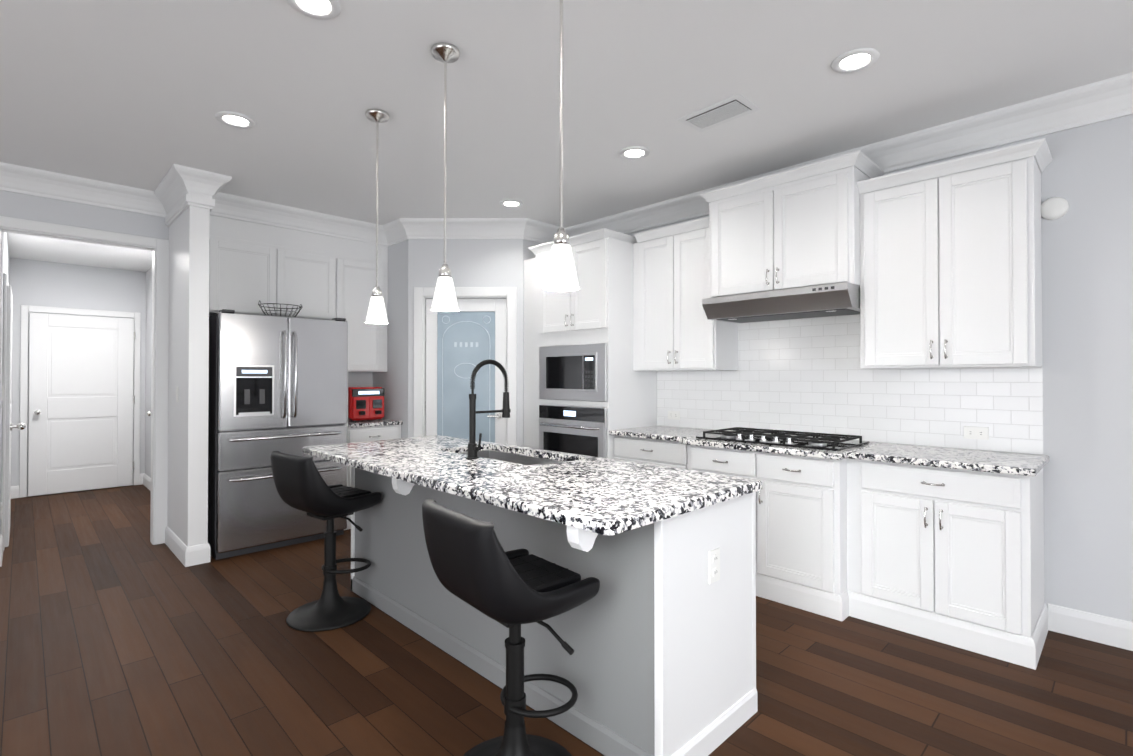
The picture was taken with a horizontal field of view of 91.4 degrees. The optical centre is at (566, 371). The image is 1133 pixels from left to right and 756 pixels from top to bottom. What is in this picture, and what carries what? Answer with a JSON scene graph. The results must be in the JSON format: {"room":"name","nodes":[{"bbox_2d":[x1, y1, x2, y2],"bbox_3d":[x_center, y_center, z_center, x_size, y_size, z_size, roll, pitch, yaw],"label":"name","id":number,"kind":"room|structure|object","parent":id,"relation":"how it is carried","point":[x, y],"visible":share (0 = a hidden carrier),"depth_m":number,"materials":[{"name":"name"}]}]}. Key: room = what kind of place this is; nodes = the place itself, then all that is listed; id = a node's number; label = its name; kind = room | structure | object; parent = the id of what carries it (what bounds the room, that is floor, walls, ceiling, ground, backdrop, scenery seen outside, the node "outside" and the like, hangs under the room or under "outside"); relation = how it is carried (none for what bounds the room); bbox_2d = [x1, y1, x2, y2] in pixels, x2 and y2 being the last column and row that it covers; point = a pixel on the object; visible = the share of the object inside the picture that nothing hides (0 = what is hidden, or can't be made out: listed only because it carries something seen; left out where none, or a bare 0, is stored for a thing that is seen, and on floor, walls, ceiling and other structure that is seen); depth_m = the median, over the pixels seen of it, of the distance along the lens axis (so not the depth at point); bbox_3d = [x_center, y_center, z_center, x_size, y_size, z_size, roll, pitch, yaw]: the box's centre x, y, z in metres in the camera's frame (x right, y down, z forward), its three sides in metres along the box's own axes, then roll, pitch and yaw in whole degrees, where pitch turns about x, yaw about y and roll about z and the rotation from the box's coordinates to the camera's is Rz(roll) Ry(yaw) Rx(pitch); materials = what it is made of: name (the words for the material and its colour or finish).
{"room":"kitchen","nodes":[
{"label":"kitchen","id":0,"kind":"room"},
{"bbox_2d":[0,231,8,534],"bbox_3d":[-5.085,-0.014,4.930,0.120,2.760,3.120,1,-1,-45],"label":"wall","id":1,"kind":"structure","parent":0,"point":[4,256],"depth_m":4.09,"materials":[{"name":"grey paint"}]},
{"bbox_2d":[0,535,2,566],"bbox_3d":[-4.102,1.290,4.013,0.015,0.135,0.450,1,-1,-45],"label":"baseboard","id":2,"kind":"structure","parent":1,"relation":"attached to","point":[1,537],"depth_m":3.94,"materials":[{"name":"white wood"}]},
{"bbox_2d":[1,273,8,550],"bbox_3d":[-4.625,0.308,4.559,0.019,2.110,1.010,1,-1,-45],"label":"door frame","id":3,"kind":"structure","parent":1,"relation":"attached to","point":[5,281],"depth_m":4.20,"materials":[{"name":"white wood"}]},
{"bbox_2d":[5,285,25,546],"bbox_3d":[-4.585,0.342,4.599,0.130,2.018,0.850,1,-1,-45],"label":"hall door","id":4,"kind":"structure","parent":1,"relation":"in","point":[19,426],"depth_m":4.28,"materials":[{"name":"white wood"}]},
{"bbox_2d":[9,257,145,496],"bbox_3d":[-5.670,0.000,6.459,1.190,2.760,0.120,1,-1,-45],"label":"wall","id":5,"kind":"structure","parent":0,"point":[45,283],"depth_m":6.33,"materials":[{"name":"grey paint"}]},
{"bbox_2d":[19,305,140,497],"bbox_3d":[-5.606,0.325,6.420,1.050,2.110,0.019,1,-1,-45],"label":"door frame","id":6,"kind":"structure","parent":5,"relation":"attached to","point":[27,309],"depth_m":6.22,"materials":[{"name":"white wood"}]},
{"bbox_2d":[28,313,134,495],"bbox_3d":[-5.560,0.358,6.382,0.923,2.018,0.130,1,-1,-45],"label":"door","id":7,"kind":"structure","parent":5,"relation":"in","point":[81,402],"depth_m":6.37,"materials":[{"name":"white wood"}]},
{"bbox_2d":[7,232,151,271],"bbox_3d":[-4.576,-1.260,5.358,1.190,0.020,3.000,1,-1,-45],"label":"ceiling","id":8,"kind":"structure","parent":0,"point":[29,247],"depth_m":5.82,"materials":[{"name":"white paint"}]},
{"bbox_2d":[145,267,151,477],"bbox_3d":[-4.151,-0.005,5.848,0.120,2.760,3.120,1,-1,-45],"label":"wall","id":9,"kind":"structure","parent":0,"point":[148,349],"depth_m":6.66,"materials":[{"name":"grey paint"}]},
{"bbox_2d":[141,473,150,490],"bbox_3d":[-4.860,1.313,6.458,0.020,0.135,1.000,1,-1,-45],"label":"baseboard","id":10,"kind":"structure","parent":9,"relation":"attached to","point":[145,480],"depth_m":6.67,"materials":[{"name":"white wood"}]},
{"bbox_2d":[0,190,371,386],"bbox_3d":[-3.857,-0.024,3.866,7.760,2.760,0.120,1,-1,-45],"label":"wall","id":11,"kind":"structure","parent":0,"point":[35,208],"depth_m":4.10,"materials":[{"name":"grey paint"}]},
{"bbox_2d":[0,162,167,226],"bbox_3d":[-4.849,-1.297,2.740,4.750,0.235,0.112,1,-1,-45],"label":"crown molding","id":12,"kind":"structure","parent":11,"relation":"attached to","point":[13,178],"depth_m":4.00,"materials":[{"name":"white wood"}]},
{"bbox_2d":[0,216,168,544],"bbox_3d":[-3.599,0.150,4.118,1.030,2.418,0.160,1,-1,-45],"label":"door frame","id":13,"kind":"structure","parent":11,"relation":"attached to","point":[158,248],"depth_m":4.37,"materials":[{"name":"white wood"}]},
{"bbox_2d":[152,164,199,226],"bbox_3d":[-2.873,-1.285,4.052,0.132,0.235,0.772,1,-1,-45],"label":"crown molding","id":14,"kind":"structure","parent":11,"relation":"attached to","point":[176,194],"depth_m":3.97,"materials":[{"name":"white wood"}]},
{"bbox_2d":[165,526,192,566],"bbox_3d":[-2.908,1.291,4.132,0.035,0.135,0.775,1,-1,-45],"label":"baseboard","id":15,"kind":"structure","parent":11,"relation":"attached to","point":[184,553],"depth_m":4.01,"materials":[{"name":"white wood"}]},
{"bbox_2d":[209,215,288,315],"bbox_3d":[-2.756,-0.850,4.625,0.638,0.767,0.349,1,-1,-45],"label":"upper cabinet","id":16,"kind":"object","parent":11,"relation":"attached to","point":[249,261],"depth_m":4.53,"materials":[{"name":"white wood"}]},
{"bbox_2d":[285,229,336,319],"bbox_3d":[-2.417,-0.847,4.958,0.556,0.767,0.349,1,-1,-45],"label":"upper cabinet","id":17,"kind":"object","parent":11,"relation":"attached to","point":[316,276],"depth_m":4.90,"materials":[{"name":"white wood"}]},
{"bbox_2d":[337,238,387,371],"bbox_3d":[-2.059,-0.615,5.308,0.575,1.224,0.349,1,-1,-45],"label":"upper cabinet","id":18,"kind":"object","parent":11,"relation":"attached to","point":[356,260],"depth_m":5.21,"materials":[{"name":"white wood"}]},
{"bbox_2d":[167,206,209,546],"bbox_3d":[-2.878,-0.021,4.197,0.120,2.760,0.780,1,-1,-45],"label":"wall column","id":19,"kind":"structure","parent":0,"point":[188,376],"depth_m":3.95,"materials":[{"name":"white paint"}]},
{"bbox_2d":[372,239,407,437],"bbox_3d":[-1.676,-0.009,5.413,0.120,2.760,0.730,1,-1,-45],"label":"wall","id":20,"kind":"structure","parent":0,"point":[392,381],"depth_m":5.26,"materials":[{"name":"grey paint"}]},
{"bbox_2d":[228,196,391,245],"bbox_3d":[-2.271,-1.278,4.811,1.590,0.235,0.112,1,-1,-45],"label":"crown molding","id":21,"kind":"structure","parent":20,"relation":"attached to","point":[247,209],"depth_m":4.80,"materials":[{"name":"white wood"}]},
{"bbox_2d":[408,239,522,446],"bbox_3d":[-0.933,-0.012,5.167,1.060,2.760,0.120,0,-1,0],"label":"wall","id":22,"kind":"structure","parent":0,"point":[484,262],"depth_m":5.11,"materials":[{"name":"grey paint"}]},
{"bbox_2d":[380,218,519,244],"bbox_3d":[-1.075,-1.310,5.183,0.862,0.162,1.020,1,-1,-45],"label":"crown molding","id":23,"kind":"structure","parent":22,"relation":"attached to","point":[401,229],"depth_m":5.08,"materials":[{"name":"white wood"}]},
{"bbox_2d":[413,287,516,445],"bbox_3d":[-0.933,0.293,5.154,0.950,2.150,0.140,0,-1,0],"label":"door frame","id":24,"kind":"structure","parent":22,"relation":"attached to","point":[423,294],"depth_m":5.09,"materials":[{"name":"white wood"}]},
{"bbox_2d":[425,299,505,443],"bbox_3d":[-0.937,0.337,5.144,0.570,2.038,0.558,1,-1,-45],"label":"pantry door","id":25,"kind":"structure","parent":22,"relation":"in","point":[465,339],"depth_m":5.15,"materials":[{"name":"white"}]},
{"bbox_2d":[520,218,563,243],"bbox_3d":[-0.234,-1.310,5.202,0.457,0.162,0.112,1,-1,-45],"label":"crown molding","id":26,"kind":"structure","parent":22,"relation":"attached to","point":[530,229],"depth_m":5.16,"materials":[{"name":"white wood"}]},
{"bbox_2d":[523,239,542,446],"bbox_3d":[-0.249,-0.010,5.338,0.550,2.760,0.120,1,-1,-45],"label":"wall","id":27,"kind":"structure","parent":0,"point":[528,254],"depth_m":5.12,"materials":[{"name":"grey paint"}]},
{"bbox_2d":[0,485,1132,755],"bbox_3d":[-1.725,1.357,1.756,8.260,0.040,12.700,1,-1,-45],"label":"floor","id":28,"kind":"structure","parent":0,"point":[120,635],"depth_m":2.44,"materials":[{"name":"brown wood"}]},
{"bbox_2d":[208,309,347,559],"bbox_3d":[-2.414,0.459,4.545,0.935,1.808,0.878,1,-1,-45],"label":"refrigerator","id":29,"kind":"object","parent":28,"relation":"on","point":[278,383],"visible":0.9,"depth_m":4.17,"materials":[{"name":"grey metal"}]},
{"bbox_2d":[258,300,302,316],"bbox_3d":[-2.317,-0.498,4.487,0.316,0.135,0.316,1,-1,-45],"label":"wire basket","id":30,"kind":"object","parent":29,"relation":"on","point":[280,308],"visible":0.71,"depth_m":4.42,"materials":[{"name":"black metal"}]},
{"bbox_2d":[270,451,380,631],"bbox_3d":[-1.314,0.892,3.074,0.485,0.915,0.485,0,-1,37],"label":"bar stool","id":31,"kind":"object","parent":28,"relation":"on","point":[300,483],"visible":1,"depth_m":2.97,"materials":[{"name":"black leather"}]},
{"bbox_2d":[344,319,400,529],"bbox_3d":[-1.940,0.455,5.194,0.552,1.827,0.664,1,-1,-45],"label":"base cabinet","id":32,"kind":"object","parent":28,"relation":"on","point":[364,434],"visible":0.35,"depth_m":4.94,"materials":[{"name":"white wood"}]},
{"bbox_2d":[348,419,402,427],"bbox_3d":[-1.935,0.426,5.217,0.512,0.134,0.638,1,-1,-45],"label":"countertop","id":33,"kind":"structure","parent":32,"relation":"on","point":[369,423],"depth_m":5.02,"materials":[{"name":"stone"}]},
{"bbox_2d":[348,387,384,421],"bbox_3d":[-1.908,0.300,5.190,0.330,0.315,0.360,1,-1,-45],"label":"air fryer","id":34,"kind":"object","parent":33,"relation":"on","point":[365,403],"visible":0.94,"depth_m":5.08,"materials":[{"name":"red plastic"}]},
{"bbox_2d":[422,499,599,755],"bbox_3d":[-0.168,0.880,1.804,0.485,0.915,0.485,0,-1,-40],"label":"bar stool","id":35,"kind":"object","parent":28,"relation":"on","point":[476,565],"visible":1,"depth_m":1.71,"materials":[{"name":"black leather"}]},
{"bbox_2d":[311,447,757,755],"bbox_3d":[-0.381,0.908,2.731,0.906,0.875,2.364,1,-1,-45],"label":"kitchen island","id":36,"kind":"object","parent":28,"relation":"on","point":[657,633],"depth_m":2.03,"materials":[{"name":"grey"}]},
{"bbox_2d":[302,435,761,538],"bbox_3d":[-0.388,0.455,2.729,0.940,0.039,2.400,1,-1,-45],"label":"island countertop","id":37,"kind":"structure","parent":36,"relation":"on","point":[596,495],"depth_m":2.20,"materials":[{"name":"stone"}]},
{"bbox_2d":[466,359,510,458],"bbox_3d":[-0.386,0.186,2.856,0.271,0.503,0.108,1,-1,-45],"label":"faucet","id":38,"kind":"object","parent":37,"relation":"on","point":[473,449],"visible":1,"depth_m":2.80,"materials":[{"name":"black metal"}]},
{"bbox_2d":[709,548,719,583],"bbox_3d":[0.531,0.694,1.981,0.070,0.115,0.009,1,-1,-45],"label":"outlet","id":39,"kind":"object","parent":36,"relation":"attached to","point":[714,565],"visible":1,"depth_m":1.97,"materials":[{"name":"white plastic"}]},
{"bbox_2d":[524,228,656,458],"bbox_3d":[0.137,0.134,4.852,0.676,2.462,1.108,1,-1,-45],"label":"tall cabinet","id":40,"kind":"object","parent":28,"relation":"on","point":[597,307],"visible":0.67,"depth_m":4.46,"materials":[{"name":"white wood"}]},
{"bbox_2d":[539,343,606,401],"bbox_3d":[0.034,0.005,4.530,0.033,0.455,0.768,1,-1,-45],"label":"built-in microwave","id":41,"kind":"object","parent":40,"relation":"in","point":[576,372],"visible":1,"depth_m":4.49,"materials":[{"name":"silver metal"}]},
{"bbox_2d":[539,404,606,457],"bbox_3d":[0.016,0.637,4.506,0.082,0.720,0.768,1,-1,-45],"label":"wall oven","id":42,"kind":"object","parent":40,"relation":"in","point":[580,430],"visible":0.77,"depth_m":4.47,"materials":[{"name":"silver metal"}]},
{"bbox_2d":[614,435,685,468],"bbox_3d":[0.824,0.922,4.215,0.577,0.876,0.748,1,-1,-45],"label":"base cabinet","id":43,"kind":"object","parent":28,"relation":"on","point":[672,454],"depth_m":4.02,"materials":[{"name":"white wood"}]},
{"bbox_2d":[609,426,1048,476],"bbox_3d":[1.390,0.460,3.538,0.725,0.034,2.513,1,-1,-45],"label":"countertop","id":44,"kind":"structure","parent":43,"relation":"on","point":[1031,465],"depth_m":3.01,"materials":[{"name":"stone"}]},
{"bbox_2d":[696,427,868,450],"bbox_3d":[1.371,0.420,3.568,0.525,0.046,0.910,1,-1,-45],"label":"gas cooktop","id":45,"kind":"object","parent":44,"relation":"in","point":[835,442],"visible":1,"depth_m":3.45,"materials":[{"name":"black metal"}]},
{"bbox_2d":[686,445,845,620],"bbox_3d":[1.383,0.916,3.575,0.677,0.876,0.950,1,-1,-45],"label":"base cabinet","id":46,"kind":"object","parent":28,"relation":"on","point":[801,501],"depth_m":3.17,"materials":[{"name":"white wood"}]},
{"bbox_2d":[846,458,1047,669],"bbox_3d":[2.029,0.911,2.989,0.577,0.876,0.790,1,-1,-45],"label":"base cabinet","id":47,"kind":"object","parent":28,"relation":"on","point":[952,557],"depth_m":2.74,"materials":[{"name":"white wood"}]},
{"bbox_2d":[0,0,1132,227],"bbox_3d":[-1.725,-1.433,1.782,8.260,0.020,12.700,1,-1,-45],"label":"ceiling","id":48,"kind":"structure","parent":0,"point":[140,94],"depth_m":2.75,"materials":[{"name":"white paint"}]},
{"bbox_2d":[200,171,235,217],"bbox_3d":[-2.602,-1.284,4.086,0.122,0.235,0.442,1,-1,-45],"label":"crown molding","id":49,"kind":"structure","parent":48,"relation":"attached to","point":[220,204],"depth_m":3.96,"materials":[{"name":"white wood"}]},
{"bbox_2d":[215,111,255,127],"bbox_3d":[-1.845,-1.405,3.087,0.196,0.012,0.196,1,-1,-45],"label":"recessed light","id":50,"kind":"object","parent":48,"relation":"in","point":[235,119],"visible":1,"depth_m":3.08,"materials":[{"name":"white plastic"}]},
{"bbox_2d":[287,0,340,19],"bbox_3d":[-0.969,-1.413,2.119,0.196,0.012,0.196,1,-1,-45],"label":"recessed light","id":51,"kind":"object","parent":48,"relation":"in","point":[323,9],"visible":1,"depth_m":2.15,"materials":[{"name":"white plastic"}]},
{"bbox_2d":[365,109,389,323],"bbox_3d":[-1.034,-0.839,3.023,0.128,1.144,0.128,1,-1,-45],"label":"pendant light","id":52,"kind":"object","parent":48,"relation":"hanging from","point":[376,313],"visible":1,"depth_m":3.00,"materials":[{"name":"white glass"}]},
{"bbox_2d":[431,42,459,311],"bbox_3d":[-0.534,-0.844,2.436,0.128,1.144,0.128,1,-1,-45],"label":"pendant light","id":53,"kind":"object","parent":48,"relation":"hanging from","point":[444,299],"visible":1,"depth_m":2.42,"materials":[{"name":"white glass"}]},
{"bbox_2d":[499,199,522,207],"bbox_3d":[-0.457,-1.391,4.574,0.196,0.012,0.196,1,-1,-45],"label":"recessed light","id":54,"kind":"object","parent":48,"relation":"in","point":[511,203],"visible":0.98,"depth_m":4.58,"materials":[{"name":"white plastic"}]},
{"bbox_2d":[543,0,579,290],"bbox_3d":[-0.017,-0.850,1.846,0.128,1.144,0.128,1,-1,-45],"label":"pendant light","id":55,"kind":"object","parent":48,"relation":"hanging from","point":[561,274],"visible":1,"depth_m":1.82,"materials":[{"name":"white glass"}]},
{"bbox_2d":[619,146,649,158],"bbox_3d":[0.434,-1.400,3.540,0.196,0.012,0.196,1,-1,-45],"label":"recessed light","id":56,"kind":"object","parent":48,"relation":"in","point":[635,152],"visible":1,"depth_m":3.54,"materials":[{"name":"white plastic"}]},
{"bbox_2d":[677,94,760,131],"bbox_3d":[0.829,-1.405,3.024,0.243,0.012,0.388,1,-1,-45],"label":"ceiling vent","id":57,"kind":"object","parent":48,"relation":"in","point":[736,106],"visible":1,"depth_m":3.00,"materials":[{"name":"white metal"}]},
{"bbox_2d":[831,48,879,72],"bbox_3d":[1.309,-1.410,2.510,0.196,0.012,0.196,1,-1,-45],"label":"recessed light","id":58,"kind":"object","parent":48,"relation":"in","point":[855,60],"visible":1,"depth_m":2.50,"materials":[{"name":"white plastic"}]},
{"bbox_2d":[627,114,1132,621],"bbox_3d":[2.178,-0.028,3.347,0.120,2.760,9.320,1,-1,-45],"label":"wall","id":59,"kind":"structure","parent":0,"point":[1087,348],"depth_m":2.79,"materials":[{"name":"grey paint"}]},
{"bbox_2d":[633,218,737,370],"bbox_3d":[0.908,-0.557,4.312,0.341,1.090,0.748,1,-1,-45],"label":"upper cabinet","id":60,"kind":"object","parent":59,"relation":"attached to","point":[672,330],"depth_m":4.16,"materials":[{"name":"white wood"}]},
{"bbox_2d":[705,151,880,297],"bbox_3d":[1.472,-0.879,3.678,0.431,0.747,0.950,1,-1,-45],"label":"upper cabinet","id":61,"kind":"object","parent":59,"relation":"attached to","point":[798,232],"depth_m":3.46,"materials":[{"name":"white wood"}]},
{"bbox_2d":[702,282,859,322],"bbox_3d":[1.439,-0.433,3.642,0.501,0.141,0.942,1,-1,-45],"label":"range hood","id":62,"kind":"object","parent":61,"relation":"attached to","point":[836,299],"visible":0.96,"depth_m":3.46,"materials":[{"name":"silver metal"}]},
{"bbox_2d":[565,72,1132,245],"bbox_3d":[2.613,-1.332,2.750,0.112,0.162,7.600,1,-1,-45],"label":"crown molding","id":63,"kind":"structure","parent":59,"relation":"attached to","point":[1111,98],"depth_m":3.11,"materials":[{"name":"white wood"}]},
{"bbox_2d":[657,314,1042,454],"bbox_3d":[1.641,-0.029,3.807,0.002,0.950,2.488,1,-1,-45],"label":"tile backsplash","id":64,"kind":"structure","parent":59,"relation":"attached to","point":[806,375],"depth_m":3.63,"materials":[{"name":"white tile"}]},
{"bbox_2d":[668,411,679,419],"bbox_3d":[0.885,0.358,4.564,0.009,0.070,0.115,1,-1,-45],"label":"outlet","id":65,"kind":"object","parent":64,"relation":"attached to","point":[674,415],"visible":1,"depth_m":4.56,"materials":[{"name":"white plastic"}]},
{"bbox_2d":[964,426,988,439],"bbox_3d":[2.307,0.344,3.117,0.009,0.070,0.115,1,-1,-45],"label":"outlet","id":66,"kind":"object","parent":64,"relation":"attached to","point":[980,433],"visible":1,"depth_m":3.11,"materials":[{"name":"white plastic"}]},
{"bbox_2d":[860,140,1044,368],"bbox_3d":[2.113,-0.568,3.086,0.341,1.090,0.790,1,-1,-45],"label":"upper cabinet","id":67,"kind":"object","parent":59,"relation":"attached to","point":[943,271],"depth_m":2.92,"materials":[{"name":"white wood"}]},
{"bbox_2d":[1041,197,1068,219],"bbox_3d":[2.537,-0.853,2.881,0.030,0.116,0.116,1,-1,-45],"label":"smoke detector","id":68,"kind":"object","parent":59,"relation":"attached to","point":[1054,208],"visible":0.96,"depth_m":2.87,"materials":[{"name":"white plastic"}]},
{"bbox_2d":[1048,603,1132,650],"bbox_3d":[3.915,1.267,1.470,0.015,0.135,3.985,1,-1,-45],"label":"baseboard","id":69,"kind":"structure","parent":59,"relation":"attached to","point":[1110,631],"depth_m":2.77,"materials":[{"name":"white wood"}]}
]}

